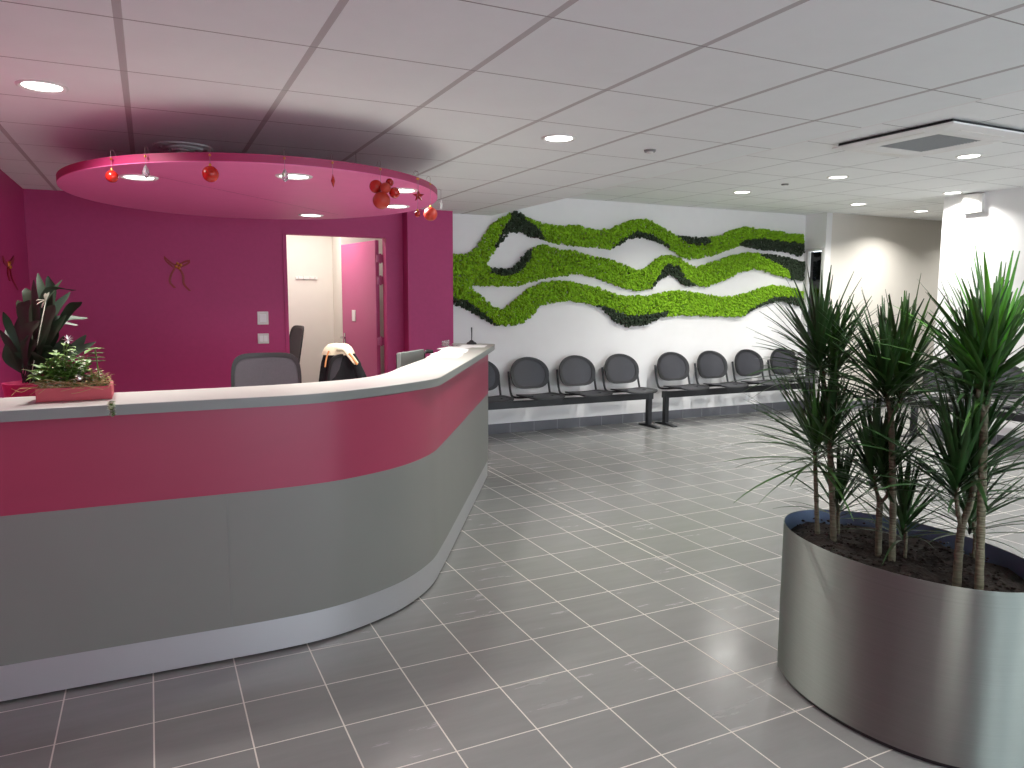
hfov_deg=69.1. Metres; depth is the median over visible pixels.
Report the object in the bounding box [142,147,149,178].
hanging ornament
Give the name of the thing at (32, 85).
diffuser
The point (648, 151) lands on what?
ceiling sensor
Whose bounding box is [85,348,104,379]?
jade plant
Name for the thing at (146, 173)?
pendant
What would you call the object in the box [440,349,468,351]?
paper sheet
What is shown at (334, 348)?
scarf
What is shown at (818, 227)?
wall
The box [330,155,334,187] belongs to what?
star ornament
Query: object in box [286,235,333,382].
wall
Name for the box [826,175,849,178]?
recessed light
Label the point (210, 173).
bauble
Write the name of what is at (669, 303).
moss wall art
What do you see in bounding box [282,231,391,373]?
door frame
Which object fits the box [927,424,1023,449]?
baseboard
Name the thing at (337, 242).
wall
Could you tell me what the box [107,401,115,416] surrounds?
sprig
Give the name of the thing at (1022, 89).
trim
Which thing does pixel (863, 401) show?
baseboard
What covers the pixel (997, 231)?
wall
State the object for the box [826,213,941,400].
wall
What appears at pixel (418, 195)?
star ornament
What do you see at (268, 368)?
swivel chair
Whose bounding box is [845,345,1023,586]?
dracaena plant
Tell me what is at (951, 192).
recessed light
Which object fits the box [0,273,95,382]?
plant
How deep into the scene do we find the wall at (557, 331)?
8.82 m
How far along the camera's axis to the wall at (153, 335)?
6.64 m
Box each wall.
[0,169,29,397]
[23,189,403,392]
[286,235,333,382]
[332,237,383,373]
[453,198,805,423]
[797,213,832,400]
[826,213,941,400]
[929,187,1023,438]
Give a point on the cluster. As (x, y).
(381, 200)
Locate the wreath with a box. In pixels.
[11,377,114,395]
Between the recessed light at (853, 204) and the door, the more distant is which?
the recessed light at (853, 204)
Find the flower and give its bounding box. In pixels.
[64,335,72,370]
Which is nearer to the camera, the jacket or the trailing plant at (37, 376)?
the trailing plant at (37, 376)
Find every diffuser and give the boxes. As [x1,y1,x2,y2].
[21,82,62,91]
[124,176,153,179]
[280,175,307,178]
[399,189,413,191]
[545,136,571,140]
[830,176,845,178]
[958,155,979,157]
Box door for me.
[340,240,383,376]
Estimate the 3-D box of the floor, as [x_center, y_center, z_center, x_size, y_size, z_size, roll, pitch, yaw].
[3.288,0.916,5.743,13.785,0.120,14.800,-3,7,-26]
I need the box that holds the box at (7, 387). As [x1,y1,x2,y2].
[1,381,37,397]
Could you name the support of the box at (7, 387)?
on the reception desk
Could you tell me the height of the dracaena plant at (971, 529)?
0.480 m
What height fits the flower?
0.211 m
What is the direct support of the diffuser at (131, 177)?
attached to the ceiling canopy
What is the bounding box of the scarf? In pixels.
[321,343,357,366]
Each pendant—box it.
[142,165,149,178]
[282,169,288,181]
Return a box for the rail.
[295,276,316,279]
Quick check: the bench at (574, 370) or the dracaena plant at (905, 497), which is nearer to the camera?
the dracaena plant at (905, 497)
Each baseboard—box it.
[488,401,796,433]
[845,399,907,408]
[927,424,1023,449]
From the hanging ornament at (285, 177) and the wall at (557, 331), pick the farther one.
the wall at (557, 331)
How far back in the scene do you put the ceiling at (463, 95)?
2.97 m
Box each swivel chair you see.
[231,352,301,386]
[289,325,303,362]
[326,354,344,380]
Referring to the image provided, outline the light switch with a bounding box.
[258,333,268,343]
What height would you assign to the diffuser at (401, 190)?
0.001 m
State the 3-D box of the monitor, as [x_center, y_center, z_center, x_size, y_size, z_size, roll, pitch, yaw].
[-0.721,-0.051,5.316,0.178,0.369,0.382,0,7,-4]
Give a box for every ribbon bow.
[2,256,18,289]
[164,256,190,290]
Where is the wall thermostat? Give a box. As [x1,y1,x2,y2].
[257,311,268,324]
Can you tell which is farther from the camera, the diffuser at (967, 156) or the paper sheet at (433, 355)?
the diffuser at (967, 156)
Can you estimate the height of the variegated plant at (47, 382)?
0.063 m
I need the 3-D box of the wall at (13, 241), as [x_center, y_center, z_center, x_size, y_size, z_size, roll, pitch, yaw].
[-1.670,0.159,1.302,0.120,2.372,10.950,-3,7,-26]
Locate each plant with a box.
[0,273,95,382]
[22,359,64,387]
[32,343,95,387]
[34,376,58,388]
[52,356,103,387]
[83,368,114,385]
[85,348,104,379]
[719,265,928,541]
[724,362,923,533]
[773,429,896,534]
[786,275,1019,561]
[789,378,988,556]
[838,445,968,563]
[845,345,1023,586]
[861,242,1023,589]
[868,435,1023,558]
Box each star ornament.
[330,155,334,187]
[413,171,423,200]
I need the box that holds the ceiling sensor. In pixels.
[644,149,655,153]
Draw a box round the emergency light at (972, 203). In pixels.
[962,193,985,213]
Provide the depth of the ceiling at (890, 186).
6.89 m
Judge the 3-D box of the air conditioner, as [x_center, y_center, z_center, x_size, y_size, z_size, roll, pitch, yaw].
[2.888,-1.681,5.146,0.840,0.046,0.910,-3,7,-26]
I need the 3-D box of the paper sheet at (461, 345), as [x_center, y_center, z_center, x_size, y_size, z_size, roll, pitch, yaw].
[-0.321,-0.314,6.163,0.210,0.001,0.297,1,7,3]
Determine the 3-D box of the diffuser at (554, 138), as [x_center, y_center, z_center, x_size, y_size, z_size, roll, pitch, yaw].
[0.258,-1.348,4.083,0.148,0.001,0.148,-3,7,-26]
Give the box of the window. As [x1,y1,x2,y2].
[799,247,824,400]
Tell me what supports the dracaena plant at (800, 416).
on the planter at (919, 665)
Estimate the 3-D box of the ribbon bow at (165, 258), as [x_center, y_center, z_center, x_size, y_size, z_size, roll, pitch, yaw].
[-2.987,-0.986,6.644,0.212,0.308,0.028,-3,7,-26]
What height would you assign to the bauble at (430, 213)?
0.251 m
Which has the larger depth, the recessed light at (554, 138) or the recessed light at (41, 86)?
the recessed light at (554, 138)
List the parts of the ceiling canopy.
ceiling canopy, ceiling light, ceiling light, ceiling light, ceiling light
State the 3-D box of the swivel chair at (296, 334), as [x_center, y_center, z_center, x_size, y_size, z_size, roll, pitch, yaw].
[-2.553,-0.030,8.022,0.598,1.190,0.620,-4,8,-34]
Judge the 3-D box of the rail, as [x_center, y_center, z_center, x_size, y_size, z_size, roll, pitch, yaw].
[-2.408,-1.248,8.718,0.250,0.041,0.055,-3,7,-26]
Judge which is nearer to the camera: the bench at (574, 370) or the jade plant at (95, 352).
the jade plant at (95, 352)
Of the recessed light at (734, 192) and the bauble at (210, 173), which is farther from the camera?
the recessed light at (734, 192)
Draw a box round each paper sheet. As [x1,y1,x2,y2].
[428,354,462,357]
[432,351,464,354]
[439,347,471,349]
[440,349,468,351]
[460,345,486,346]
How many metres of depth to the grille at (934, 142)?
5.15 m
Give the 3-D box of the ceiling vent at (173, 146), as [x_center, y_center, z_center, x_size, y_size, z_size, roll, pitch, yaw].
[-1.931,-1.377,4.367,0.328,0.030,0.328,-3,7,-26]
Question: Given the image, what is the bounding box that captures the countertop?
[0,343,493,410]
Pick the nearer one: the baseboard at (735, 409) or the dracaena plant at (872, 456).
the dracaena plant at (872, 456)
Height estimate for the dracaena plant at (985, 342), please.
1.136 m
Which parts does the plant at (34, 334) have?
white flower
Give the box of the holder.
[441,340,456,345]
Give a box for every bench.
[488,354,659,428]
[654,348,820,426]
[901,360,1023,436]
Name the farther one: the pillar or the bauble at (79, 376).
the pillar
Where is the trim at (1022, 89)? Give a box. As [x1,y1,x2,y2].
[490,89,1023,215]
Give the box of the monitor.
[396,349,423,368]
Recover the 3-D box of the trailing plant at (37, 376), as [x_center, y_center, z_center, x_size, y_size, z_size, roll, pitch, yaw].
[-1.800,-0.038,2.873,0.139,0.121,0.181,-3,7,-26]
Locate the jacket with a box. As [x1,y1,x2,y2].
[319,353,366,381]
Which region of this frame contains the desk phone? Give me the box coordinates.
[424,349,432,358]
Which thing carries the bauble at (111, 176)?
hanging from the ceiling canopy
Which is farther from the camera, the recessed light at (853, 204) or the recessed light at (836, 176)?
the recessed light at (853, 204)
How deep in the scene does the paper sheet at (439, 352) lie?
5.32 m
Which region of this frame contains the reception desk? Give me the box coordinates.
[0,343,494,701]
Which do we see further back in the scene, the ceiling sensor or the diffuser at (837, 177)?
the diffuser at (837, 177)
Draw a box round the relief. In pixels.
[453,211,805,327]
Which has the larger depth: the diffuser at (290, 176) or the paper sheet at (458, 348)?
the paper sheet at (458, 348)
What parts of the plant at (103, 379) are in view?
stem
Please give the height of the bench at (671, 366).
0.850 m
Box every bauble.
[74,374,83,382]
[105,150,118,182]
[202,146,218,181]
[413,171,419,216]
[424,176,436,220]
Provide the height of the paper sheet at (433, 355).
0.001 m
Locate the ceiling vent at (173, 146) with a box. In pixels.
[152,141,212,151]
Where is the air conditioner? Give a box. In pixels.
[832,119,1023,158]
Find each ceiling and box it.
[0,0,1023,215]
[569,91,1023,220]
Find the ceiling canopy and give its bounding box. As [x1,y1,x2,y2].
[56,152,436,218]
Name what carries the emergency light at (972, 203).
attached to the wall at (997, 231)
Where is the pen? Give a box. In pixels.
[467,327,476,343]
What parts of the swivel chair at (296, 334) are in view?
backrest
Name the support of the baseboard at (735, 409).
attached to the wall at (557, 331)
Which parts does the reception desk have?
panel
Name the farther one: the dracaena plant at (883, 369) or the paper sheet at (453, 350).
the paper sheet at (453, 350)
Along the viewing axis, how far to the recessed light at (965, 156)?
5.80 m
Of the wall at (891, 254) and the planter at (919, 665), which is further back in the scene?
the wall at (891, 254)
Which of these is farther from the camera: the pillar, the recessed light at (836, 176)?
the pillar
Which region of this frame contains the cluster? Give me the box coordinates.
[369,162,399,208]
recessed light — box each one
[14,79,68,93]
[541,134,576,142]
[732,191,751,193]
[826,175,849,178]
[849,203,866,205]
[942,191,962,193]
[955,154,983,158]
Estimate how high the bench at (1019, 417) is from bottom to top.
0.850 m
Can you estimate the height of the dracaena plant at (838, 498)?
0.442 m
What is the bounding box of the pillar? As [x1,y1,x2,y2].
[402,209,452,357]
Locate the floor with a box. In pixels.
[0,404,1023,767]
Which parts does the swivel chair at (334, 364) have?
backrest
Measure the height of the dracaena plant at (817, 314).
1.083 m
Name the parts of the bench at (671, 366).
leg, backrest, seat, backrest, seat, backrest, seat, backrest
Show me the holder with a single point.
(445, 342)
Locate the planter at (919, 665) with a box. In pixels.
[777,509,1023,767]
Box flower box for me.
[35,381,113,402]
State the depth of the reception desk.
3.00 m
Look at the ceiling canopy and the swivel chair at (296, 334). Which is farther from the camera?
the swivel chair at (296, 334)
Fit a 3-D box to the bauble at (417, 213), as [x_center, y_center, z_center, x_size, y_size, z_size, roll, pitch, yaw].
[-0.523,-1.042,4.075,0.038,0.250,0.039,-3,7,-26]
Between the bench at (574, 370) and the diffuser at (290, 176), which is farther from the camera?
the bench at (574, 370)
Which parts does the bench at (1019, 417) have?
leg, backrest, backrest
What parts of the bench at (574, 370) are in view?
backrest, seat, backrest, seat, backrest, seat, backrest, seat, leg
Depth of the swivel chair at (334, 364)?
5.46 m
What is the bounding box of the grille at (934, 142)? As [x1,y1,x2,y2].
[882,134,980,151]
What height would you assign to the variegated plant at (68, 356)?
0.130 m
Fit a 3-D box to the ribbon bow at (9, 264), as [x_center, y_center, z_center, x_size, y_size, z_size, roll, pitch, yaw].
[-3.580,-0.799,5.312,0.028,0.252,0.560,-3,7,-26]
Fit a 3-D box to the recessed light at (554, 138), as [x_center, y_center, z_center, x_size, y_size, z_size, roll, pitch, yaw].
[0.258,-1.348,4.083,0.196,0.010,0.196,-3,7,-26]
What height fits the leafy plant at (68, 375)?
0.179 m

